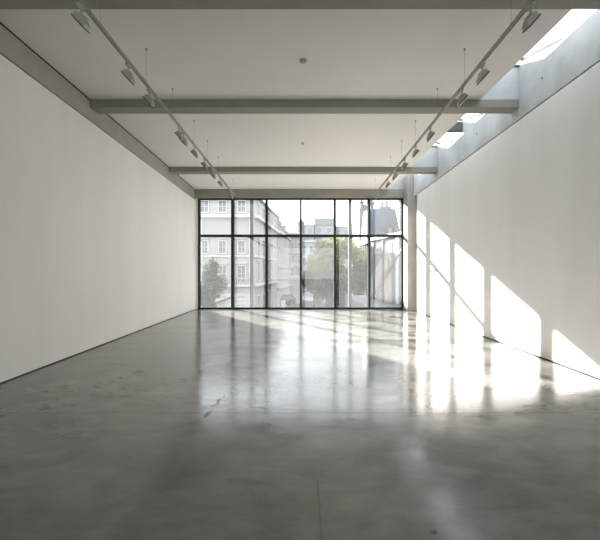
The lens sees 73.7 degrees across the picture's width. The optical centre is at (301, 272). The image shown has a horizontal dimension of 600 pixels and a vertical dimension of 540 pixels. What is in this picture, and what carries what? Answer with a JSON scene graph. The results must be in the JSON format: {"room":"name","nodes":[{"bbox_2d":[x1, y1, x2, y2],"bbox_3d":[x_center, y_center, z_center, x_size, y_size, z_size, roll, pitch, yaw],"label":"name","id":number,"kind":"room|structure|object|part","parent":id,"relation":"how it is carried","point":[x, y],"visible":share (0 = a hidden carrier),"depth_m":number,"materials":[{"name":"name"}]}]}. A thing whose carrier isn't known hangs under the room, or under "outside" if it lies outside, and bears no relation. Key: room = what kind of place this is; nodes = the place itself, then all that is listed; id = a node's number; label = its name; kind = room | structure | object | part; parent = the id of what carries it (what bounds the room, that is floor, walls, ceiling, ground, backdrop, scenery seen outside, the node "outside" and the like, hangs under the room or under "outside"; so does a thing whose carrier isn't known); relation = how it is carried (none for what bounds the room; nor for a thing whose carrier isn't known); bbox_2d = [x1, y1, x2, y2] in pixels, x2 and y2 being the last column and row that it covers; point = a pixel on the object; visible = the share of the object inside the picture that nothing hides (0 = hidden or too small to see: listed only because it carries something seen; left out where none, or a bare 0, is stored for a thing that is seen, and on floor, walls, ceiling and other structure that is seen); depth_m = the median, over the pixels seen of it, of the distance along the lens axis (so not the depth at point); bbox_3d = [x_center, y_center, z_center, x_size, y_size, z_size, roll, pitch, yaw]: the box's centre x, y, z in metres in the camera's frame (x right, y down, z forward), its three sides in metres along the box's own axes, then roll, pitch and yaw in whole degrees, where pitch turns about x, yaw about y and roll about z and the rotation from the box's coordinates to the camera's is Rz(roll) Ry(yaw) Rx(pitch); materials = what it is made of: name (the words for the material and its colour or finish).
{"room":"empty art gallery","nodes":[
{"label":"empty art gallery","id":0,"kind":"room"},
{"bbox_2d":[0,54,195,382],"bbox_3d":[-4.470,-0.779,5.210,0.300,4.722,24.435,0,0,-1],"label":"wall","id":1,"kind":"structure","parent":0,"point":[98,246],"depth_m":7.64,"materials":[{"name":"white paint"}]},
{"bbox_2d":[1,310,191,382],"bbox_3d":[-4.475,1.591,5.210,0.250,0.018,24.434,0,0,-1],"label":"baseboard","id":2,"kind":"structure","parent":1,"relation":"attached to","point":[191,310],"depth_m":7.80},
{"bbox_2d":[0,22,193,188],"bbox_3d":[-4.311,-3.579,5.070,0.012,0.019,24.148,0,0,-1],"label":"trim","id":3,"kind":"structure","parent":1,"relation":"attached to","point":[0,22],"depth_m":7.32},
{"bbox_2d":[0,24,195,199],"bbox_3d":[-4.473,-3.377,5.320,0.300,0.425,24.655,0,0,-1],"label":"ceiling beam","id":4,"kind":"structure","parent":1,"relation":"on","point":[12,48],"depth_m":7.64,"materials":[{"name":"concrete"}]},
{"bbox_2d":[196,198,197,308],"bbox_3d":[-4.730,-0.825,17.530,0.392,4.850,0.220,0,0,0],"label":"trim","id":5,"kind":"structure","parent":1,"relation":"attached to","point":[196,198],"depth_m":17.42,"materials":[{"name":"white paint"}]},
{"bbox_2d":[0,9,571,188],"bbox_3d":[-0.596,-3.740,5.320,8.670,0.300,24.640,0,0,0],"label":"ceiling","id":6,"kind":"structure","parent":0,"point":[197,53],"depth_m":7.08,"materials":[{"name":"paint"}]},
{"bbox_2d":[76,0,234,194],"bbox_3d":[-2.539,-3.293,8.520,0.049,0.594,14.042,0,0,-1],"label":"track","id":7,"kind":"object","parent":6,"relation":"hanging from","point":[88,11],"visible":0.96,"depth_m":6.27,"materials":[{"name":"metal"}]},
{"bbox_2d":[71,1,89,32],"bbox_3d":[-2.477,-2.852,4.480,0.161,0.288,0.124,0,0,6],"label":"track spotlight","id":8,"kind":"object","parent":7,"relation":"hanging from","point":[79,17],"visible":1,"depth_m":4.44,"materials":[{"name":"grey metal"}]},
{"bbox_2d":[121,62,134,85],"bbox_3d":[-2.496,-2.852,5.744,0.161,0.288,0.124,0,0,5],"label":"track spotlight","id":9,"kind":"object","parent":7,"relation":"hanging from","point":[126,73],"visible":1,"depth_m":5.70,"materials":[{"name":"grey metal"}]},
{"bbox_2d":[143,88,154,108],"bbox_3d":[-2.508,-2.852,6.561,0.161,0.288,0.124,0,0,10],"label":"track spotlight","id":10,"kind":"object","parent":7,"relation":"hanging from","point":[148,98],"visible":1,"depth_m":6.51,"materials":[{"name":"grey metal"}]},
{"bbox_2d":[174,126,182,141],"bbox_3d":[-2.534,-2.852,8.240,0.161,0.288,0.124,0,0,-4],"label":"track spotlight","id":11,"kind":"object","parent":7,"relation":"hanging from","point":[178,133],"visible":1,"depth_m":8.19,"materials":[{"name":"grey metal"}]},
{"bbox_2d":[180,132,187,146],"bbox_3d":[-2.538,-2.852,8.561,0.161,0.288,0.124,0,0,12],"label":"track spotlight","id":12,"kind":"object","parent":7,"relation":"hanging from","point":[184,142],"visible":0.77,"depth_m":8.53,"materials":[{"name":"grey metal"}]},
{"bbox_2d":[191,145,197,158],"bbox_3d":[-2.552,-2.852,9.480,0.161,0.288,0.124,0,0,-1],"label":"track spotlight","id":13,"kind":"object","parent":7,"relation":"hanging from","point":[193,152],"visible":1,"depth_m":9.43,"materials":[{"name":"grey metal"}]},
{"bbox_2d":[201,158,207,169],"bbox_3d":[-2.568,-2.852,10.520,0.161,0.288,0.124,0,0,4],"label":"track spotlight","id":14,"kind":"object","parent":7,"relation":"hanging from","point":[204,164],"visible":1,"depth_m":10.47,"materials":[{"name":"grey metal"}]},
{"bbox_2d":[209,169,215,178],"bbox_3d":[-2.584,-2.852,11.601,0.161,0.288,0.124,0,0,12],"label":"track spotlight","id":15,"kind":"object","parent":7,"relation":"hanging from","point":[212,174],"visible":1,"depth_m":11.56,"materials":[{"name":"grey metal"}]},
{"bbox_2d":[195,189,403,197],"bbox_3d":[-0.114,-3.410,17.370,9.028,0.360,0.300,0,0,0],"label":"ceiling beam","id":16,"kind":"structure","parent":6,"relation":"attached to","point":[199,193],"depth_m":17.22,"materials":[{"name":"concrete"}]},
{"bbox_2d":[0,0,599,8],"bbox_3d":[0.058,-3.505,5.035,8.756,0.170,0.330,0,0,0],"label":"ceiling beam","id":17,"kind":"structure","parent":6,"relation":"attached to","point":[4,4],"depth_m":5.10,"materials":[{"name":"paint"}]},
{"bbox_2d":[169,167,437,173],"bbox_3d":[0.039,-3.505,13.765,9.155,0.170,0.330,0,0,0],"label":"ceiling beam","id":18,"kind":"structure","parent":6,"relation":"attached to","point":[173,170],"depth_m":13.60,"materials":[{"name":"paint"}]},
{"bbox_2d":[300,58,306,63],"bbox_3d":[0.020,-3.565,6.760,0.124,0.050,0.124,0,0,0],"label":"smoke detector","id":19,"kind":"object","parent":6,"relation":"attached to","point":[302,60],"visible":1,"depth_m":6.73,"materials":[{"name":"plastic"}]},
{"bbox_2d":[90,99,518,113],"bbox_3d":[0.051,-3.505,8.455,8.912,0.170,0.330,0,0,0],"label":"ceiling beam","id":20,"kind":"structure","parent":6,"relation":"attached to","point":[100,106],"depth_m":8.29,"materials":[{"name":"concrete"}]},
{"bbox_2d":[481,65,519,98],"bbox_3d":[4.101,-3.945,8.430,0.808,0.710,0.320,0,0,0],"label":"wall","id":21,"kind":"structure","parent":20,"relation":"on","point":[507,87],"depth_m":8.30,"materials":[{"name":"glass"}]},
{"bbox_2d":[374,0,535,194],"bbox_3d":[2.661,-3.293,8.520,0.049,0.594,14.045,0,0,1],"label":"track","id":22,"kind":"object","parent":6,"relation":"hanging from","point":[513,23],"visible":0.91,"depth_m":6.32,"materials":[{"name":"metal"}]},
{"bbox_2d":[401,158,407,169],"bbox_3d":[2.708,-2.852,10.560,0.161,0.288,0.124,0,0,-9],"label":"track spotlight","id":23,"kind":"object","parent":22,"relation":"hanging from","point":[404,164],"visible":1,"depth_m":10.52,"materials":[{"name":"grey metal"}]},
{"bbox_2d":[412,145,419,157],"bbox_3d":[2.682,-2.852,9.440,0.161,0.288,0.124,0,0,2],"label":"track spotlight","id":24,"kind":"object","parent":22,"relation":"hanging from","point":[415,151],"visible":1,"depth_m":9.39,"materials":[{"name":"grey metal"}]},
{"bbox_2d":[426,126,434,141],"bbox_3d":[2.654,-2.852,8.259,0.161,0.288,0.124,0,0,11],"label":"track spotlight","id":25,"kind":"object","parent":22,"relation":"hanging from","point":[430,134],"visible":1,"depth_m":8.21,"materials":[{"name":"grey metal"}]},
{"bbox_2d":[457,87,467,107],"bbox_3d":[2.614,-2.852,6.519,0.161,0.288,0.124,0,0,12],"label":"track spotlight","id":26,"kind":"object","parent":22,"relation":"hanging from","point":[462,97],"visible":1,"depth_m":6.48,"materials":[{"name":"grey metal"}]},
{"bbox_2d":[476,62,489,85],"bbox_3d":[2.596,-2.852,5.744,0.161,0.288,0.124,0,0,2],"label":"track spotlight","id":27,"kind":"object","parent":22,"relation":"hanging from","point":[483,73],"visible":1,"depth_m":5.70,"materials":[{"name":"grey metal"}]},
{"bbox_2d":[522,1,540,33],"bbox_3d":[2.566,-2.852,4.480,0.161,0.288,0.124,0,0,-6],"label":"track spotlight","id":28,"kind":"object","parent":22,"relation":"hanging from","point":[531,17],"visible":1,"depth_m":4.44,"materials":[{"name":"grey metal"}]},
{"bbox_2d":[0,309,599,539],"bbox_3d":[0.232,1.775,5.180,10.716,0.350,24.960,0,0,0],"label":"floor","id":29,"kind":"structure","parent":0,"point":[196,424],"depth_m":3.93,"materials":[{"name":"concrete"}]},
{"bbox_2d":[403,174,416,310],"bbox_3d":[4.690,-1.250,17.040,0.580,5.700,0.640,0,0,0],"label":"concrete column","id":30,"kind":"structure","parent":29,"relation":"on","point":[409,200],"depth_m":16.72,"materials":[{"name":"grey concrete"}]},
{"bbox_3d":[0.000,2.150,18.380,13.000,0.400,1.440,0,0,0],"label":"trim","id":31,"kind":"structure","parent":29,"relation":"attached to","visible":0},
{"bbox_2d":[249,200,253,306],"bbox_3d":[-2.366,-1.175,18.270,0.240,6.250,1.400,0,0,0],"label":"steel post","id":32,"kind":"object","parent":31,"relation":"on","point":[251,201],"visible":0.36,"depth_m":18.84,"materials":[{"name":"grey metal"}]},
{"bbox_2d":[348,200,352,306],"bbox_3d":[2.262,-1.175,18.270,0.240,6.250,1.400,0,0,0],"label":"steel post","id":33,"kind":"object","parent":31,"relation":"on","point":[349,201],"visible":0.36,"depth_m":18.81,"materials":[{"name":"grey metal"}]},
{"bbox_2d":[198,198,402,308],"bbox_3d":[-0.052,-0.839,17.520,8.964,4.877,0.420,0,0,0],"label":"window","id":34,"kind":"structure","parent":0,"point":[232,235],"depth_m":17.41,"materials":[{"name":"metal"}]},
{"bbox_2d":[389,174,406,188],"bbox_3d":[4.291,-3.940,17.540,1.504,1.080,0.200,0,0,0],"label":"wall","id":35,"kind":"structure","parent":0,"point":[399,184],"depth_m":17.44,"materials":[{"name":"paint"}]},
{"bbox_2d":[412,146,437,166],"bbox_3d":[4.168,-3.945,13.740,0.895,0.710,0.320,0,0,0],"label":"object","id":36,"kind":"object","parent":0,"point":[430,158],"visible":0.43,"depth_m":13.61,"materials":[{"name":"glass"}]},
{"bbox_2d":[417,62,599,377],"bbox_3d":[4.573,-0.786,4.600,0.300,4.737,23.211,0,0,1],"label":"wall","id":37,"kind":"structure","parent":0,"point":[508,238],"depth_m":7.90,"materials":[{"name":"white paint"}]},
{"bbox_2d":[414,9,599,195],"bbox_3d":[4.584,-3.743,5.220,0.304,1.115,24.452,0,0,1],"label":"skylight","id":38,"kind":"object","parent":37,"relation":"on","point":[573,47],"depth_m":7.59,"materials":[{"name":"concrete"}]},
{"bbox_2d":[447,122,462,132],"bbox_3d":[4.139,-4.150,11.425,0.856,0.260,0.150,0,0,0],"label":"crossbar","id":39,"kind":"object","parent":38,"relation":"attached to","point":[458,127],"visible":0.36,"depth_m":11.35,"materials":[{"name":"grey metal"}]},
{"bbox_2d":[435,57,525,143],"bbox_3d":[4.191,-4.420,5.320,1.015,0.240,24.645,0,0,0],"label":"window","id":40,"kind":"structure","parent":38,"relation":"on","point":[523,58],"depth_m":11.39,"materials":[{"name":"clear glass"}]},
{"bbox_2d":[418,61,599,193],"bbox_3d":[4.578,-3.170,4.600,0.250,0.030,23.210,0,0,1],"label":"trim","id":41,"kind":"structure","parent":37,"relation":"attached to","point":[599,61],"depth_m":8.06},
{"bbox_2d":[419,312,599,378],"bbox_3d":[4.578,1.591,4.600,0.250,0.018,23.210,0,0,1],"label":"baseboard","id":42,"kind":"structure","parent":37,"relation":"attached to","point":[419,312],"depth_m":7.99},
{"label":"outside","id":43,"kind":"structure","parent":0,"visible":0},
{"bbox_2d":[286,291,347,306],"bbox_3d":[0.000,5.950,169.600,300.000,0.300,300.800,0,0,0],"label":"street","id":44,"kind":"structure","parent":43,"point":[307,300],"depth_m":74.84,"materials":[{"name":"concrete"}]},
{"bbox_2d":[201,256,227,306],"bbox_3d":[-6.891,2.291,30.022,2.053,7.023,2.466,0,0,41],"label":"street tree","id":45,"kind":"object","parent":44,"relation":"on","point":[209,290],"visible":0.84,"depth_m":29.51,"materials":[{"name":"green plant"}]},
{"bbox_2d":[216,297,230,306],"bbox_3d":[-7.350,3.979,34.800,1.950,3.642,2.400,0,0,0],"label":"lean to","id":46,"kind":"object","parent":44,"relation":"on","point":[225,302],"visible":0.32,"depth_m":33.90,"materials":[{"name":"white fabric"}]},
{"bbox_2d":[201,200,279,306],"bbox_3d":[-7.161,-1.925,50.050,7.878,15.450,17.100,0,0,0],"label":"building","id":47,"kind":"structure","parent":44,"relation":"on","point":[215,214],"depth_m":42.00,"materials":[{"name":"beige paint"}]},
{"bbox_3d":[-10.238,-6.928,41.995,0.750,1.150,0.050,0,0,0],"label":"pane","id":48,"kind":"part","parent":47,"relation":"part of","materials":[{"name":"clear glass"}]},
{"bbox_3d":[-10.238,-2.672,41.995,0.650,1.250,0.050,0,0,0],"label":"pane","id":49,"kind":"part","parent":47,"relation":"part of","materials":[{"name":"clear glass"}]},
{"bbox_3d":[-8.348,-2.672,41.995,0.650,1.250,0.050,0,0,0],"label":"pane","id":50,"kind":"part","parent":47,"relation":"part of","materials":[{"name":"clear glass"}]},
{"bbox_3d":[-8.348,0.120,41.995,0.800,1.650,0.050,0,0,0],"label":"pane","id":51,"kind":"part","parent":47,"relation":"part of","materials":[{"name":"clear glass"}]},
{"bbox_3d":[-8.348,-6.928,41.995,0.750,1.150,0.050,0,0,0],"label":"pane","id":52,"kind":"part","parent":47,"relation":"part of","materials":[{"name":"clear glass"}]},
{"bbox_3d":[-7.968,-5.925,41.785,5.865,0.405,0.470,0,0,0],"label":"cornice","id":53,"kind":"part","parent":47,"relation":"part of","materials":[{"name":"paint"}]},
{"bbox_3d":[-7.968,0.865,41.630,5.865,0.650,0.140,0,0,0],"label":"balustrade","id":54,"kind":"part","parent":47,"relation":"part of","materials":[{"name":"paint"}]},
{"bbox_3d":[-6.353,-2.672,41.995,0.650,1.250,0.050,0,0,0],"label":"pane","id":55,"kind":"part","parent":47,"relation":"part of","materials":[{"name":"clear glass"}]},
{"bbox_3d":[-6.353,0.120,41.995,0.800,1.650,0.050,0,0,0],"label":"pane","id":56,"kind":"part","parent":47,"relation":"part of","materials":[{"name":"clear glass"}]},
{"bbox_3d":[-6.353,-6.928,41.995,0.750,1.150,0.050,0,0,0],"label":"pane","id":57,"kind":"part","parent":47,"relation":"part of","materials":[{"name":"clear glass"}]},
{"bbox_3d":[-4.138,-5.925,50.254,0.470,0.405,16.600,0,0,5],"label":"cornice","id":58,"kind":"part","parent":47,"relation":"part of","materials":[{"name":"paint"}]},
{"bbox_2d":[277,213,286,306],"bbox_3d":[-7.590,-2.025,62.544,10.150,15.650,7.971,0,0,0],"label":"house","id":59,"kind":"structure","parent":44,"relation":"on","point":[280,240],"depth_m":62.02,"materials":[{"name":"brick"}]},
{"bbox_2d":[281,223,291,306],"bbox_3d":[-6.918,-1.675,70.694,10.191,14.950,8.471,0,0,0],"label":"house","id":60,"kind":"structure","parent":44,"relation":"on","point":[286,239],"depth_m":70.50,"materials":[{"name":"grey brick"}]},
{"bbox_2d":[280,294,292,306],"bbox_3d":[-2.209,4.471,57.250,1.900,2.659,1.500,0,0,0],"label":"awning","id":61,"kind":"object","parent":44,"relation":"on","point":[284,296],"visible":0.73,"depth_m":56.65,"materials":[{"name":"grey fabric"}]},
{"bbox_2d":[285,295,296,306],"bbox_3d":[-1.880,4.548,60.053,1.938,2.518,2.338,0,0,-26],"label":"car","id":62,"kind":"object","parent":44,"relation":"on","point":[288,302],"visible":0.65,"depth_m":59.67,"materials":[{"name":"white metal"}]},
{"bbox_2d":[287,220,303,302],"bbox_3d":[-1.460,-2.225,79.325,3.880,16.050,9.350,0,0,0],"label":"house","id":63,"kind":"structure","parent":44,"relation":"on","point":[294,252],"depth_m":74.97,"materials":[{"name":"grey brick"}]},
{"bbox_2d":[303,224,313,239],"bbox_3d":[1.450,-5.450,145.850,5.600,22.500,16.300,0,0,0],"label":"apartment block","id":64,"kind":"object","parent":44,"relation":"on","point":[308,228],"visible":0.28,"depth_m":137.99,"materials":[{"name":"paint"}]},
{"bbox_2d":[303,234,321,295],"bbox_3d":[2.300,-2.075,104.800,5.400,15.750,10.400,0,0,0],"label":"house","id":65,"kind":"structure","parent":44,"relation":"on","point":[308,248],"depth_m":100.00,"materials":[{"name":"paint"}]},
{"bbox_2d":[302,264,323,306],"bbox_3d":[1.653,2.139,53.841,3.944,7.329,4.237,0,0,0],"label":"street tree","id":66,"kind":"object","parent":44,"relation":"on","point":[307,277],"visible":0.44,"depth_m":53.33,"materials":[{"name":"green plant"}]},
{"bbox_2d":[313,218,332,283],"bbox_3d":[7.800,-6.600,147.850,7.100,24.800,16.300,0,0,0],"label":"office block","id":67,"kind":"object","parent":44,"relation":"on","point":[322,226],"visible":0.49,"depth_m":139.96,"materials":[{"name":"paint"}]},
{"bbox_2d":[310,268,347,306],"bbox_3d":[2.908,2.662,42.894,4.232,6.285,4.427,0,0,0],"label":"street tree","id":68,"kind":"object","parent":44,"relation":"on","point":[320,287],"visible":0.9,"depth_m":41.88,"materials":[{"name":"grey plant"}]},
{"bbox_2d":[305,234,370,305],"bbox_3d":[4.406,0.493,50.171,8.459,10.621,7.399,0,0,-19],"label":"street tree","id":69,"kind":"object","parent":44,"relation":"on","point":[324,260],"visible":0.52,"depth_m":48.45,"materials":[{"name":"green plant"}]},
{"bbox_2d":[336,226,347,267],"bbox_3d":[14.200,-5.300,148.850,5.900,22.200,16.300,0,0,0],"label":"apartment block","id":70,"kind":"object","parent":44,"relation":"on","point":[340,230],"visible":0.26,"depth_m":140.99,"materials":[{"name":"paint"}]},
{"bbox_2d":[353,200,366,294],"bbox_3d":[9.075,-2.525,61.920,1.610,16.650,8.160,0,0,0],"label":"house","id":71,"kind":"structure","parent":44,"relation":"on","point":[358,216],"depth_m":58.69,"materials":[{"name":"stone"}]},
{"bbox_2d":[352,256,370,294],"bbox_3d":[6.264,2.037,42.119,2.380,7.530,2.684,0,0,0],"label":"street tree","id":72,"kind":"object","parent":44,"relation":"on","point":[360,271],"visible":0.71,"depth_m":41.56,"materials":[{"name":"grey plant"}]},
{"bbox_2d":[345,295,400,306],"bbox_3d":[8.950,3.925,29.250,10.100,3.750,13.500,0,0,0],"label":"terrace","id":73,"kind":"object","parent":44,"relation":"on","point":[357,300],"visible":0.07,"depth_m":28.28,"materials":[{"name":"grey concrete"}]},
{"bbox_2d":[360,200,400,304],"bbox_3d":[8.061,-2.200,30.987,6.478,8.500,12.921,0,0,-13],"label":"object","id":74,"kind":"structure","parent":73,"relation":"on","point":[385,251],"depth_m":28.55,"materials":[{"name":"paint"}]},
{"bbox_3d":[5.588,-1.650,28.100,0.050,0.700,3.300,0,0,-13],"label":"render panel","id":75,"kind":"part","parent":74,"relation":"part of","materials":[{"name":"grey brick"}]},
{"bbox_3d":[5.772,-2.458,26.982,0.200,0.216,6.161,0,0,-13],"label":"cornice","id":76,"kind":"part","parent":74,"relation":"part of","materials":[{"name":"paint"}]}
]}

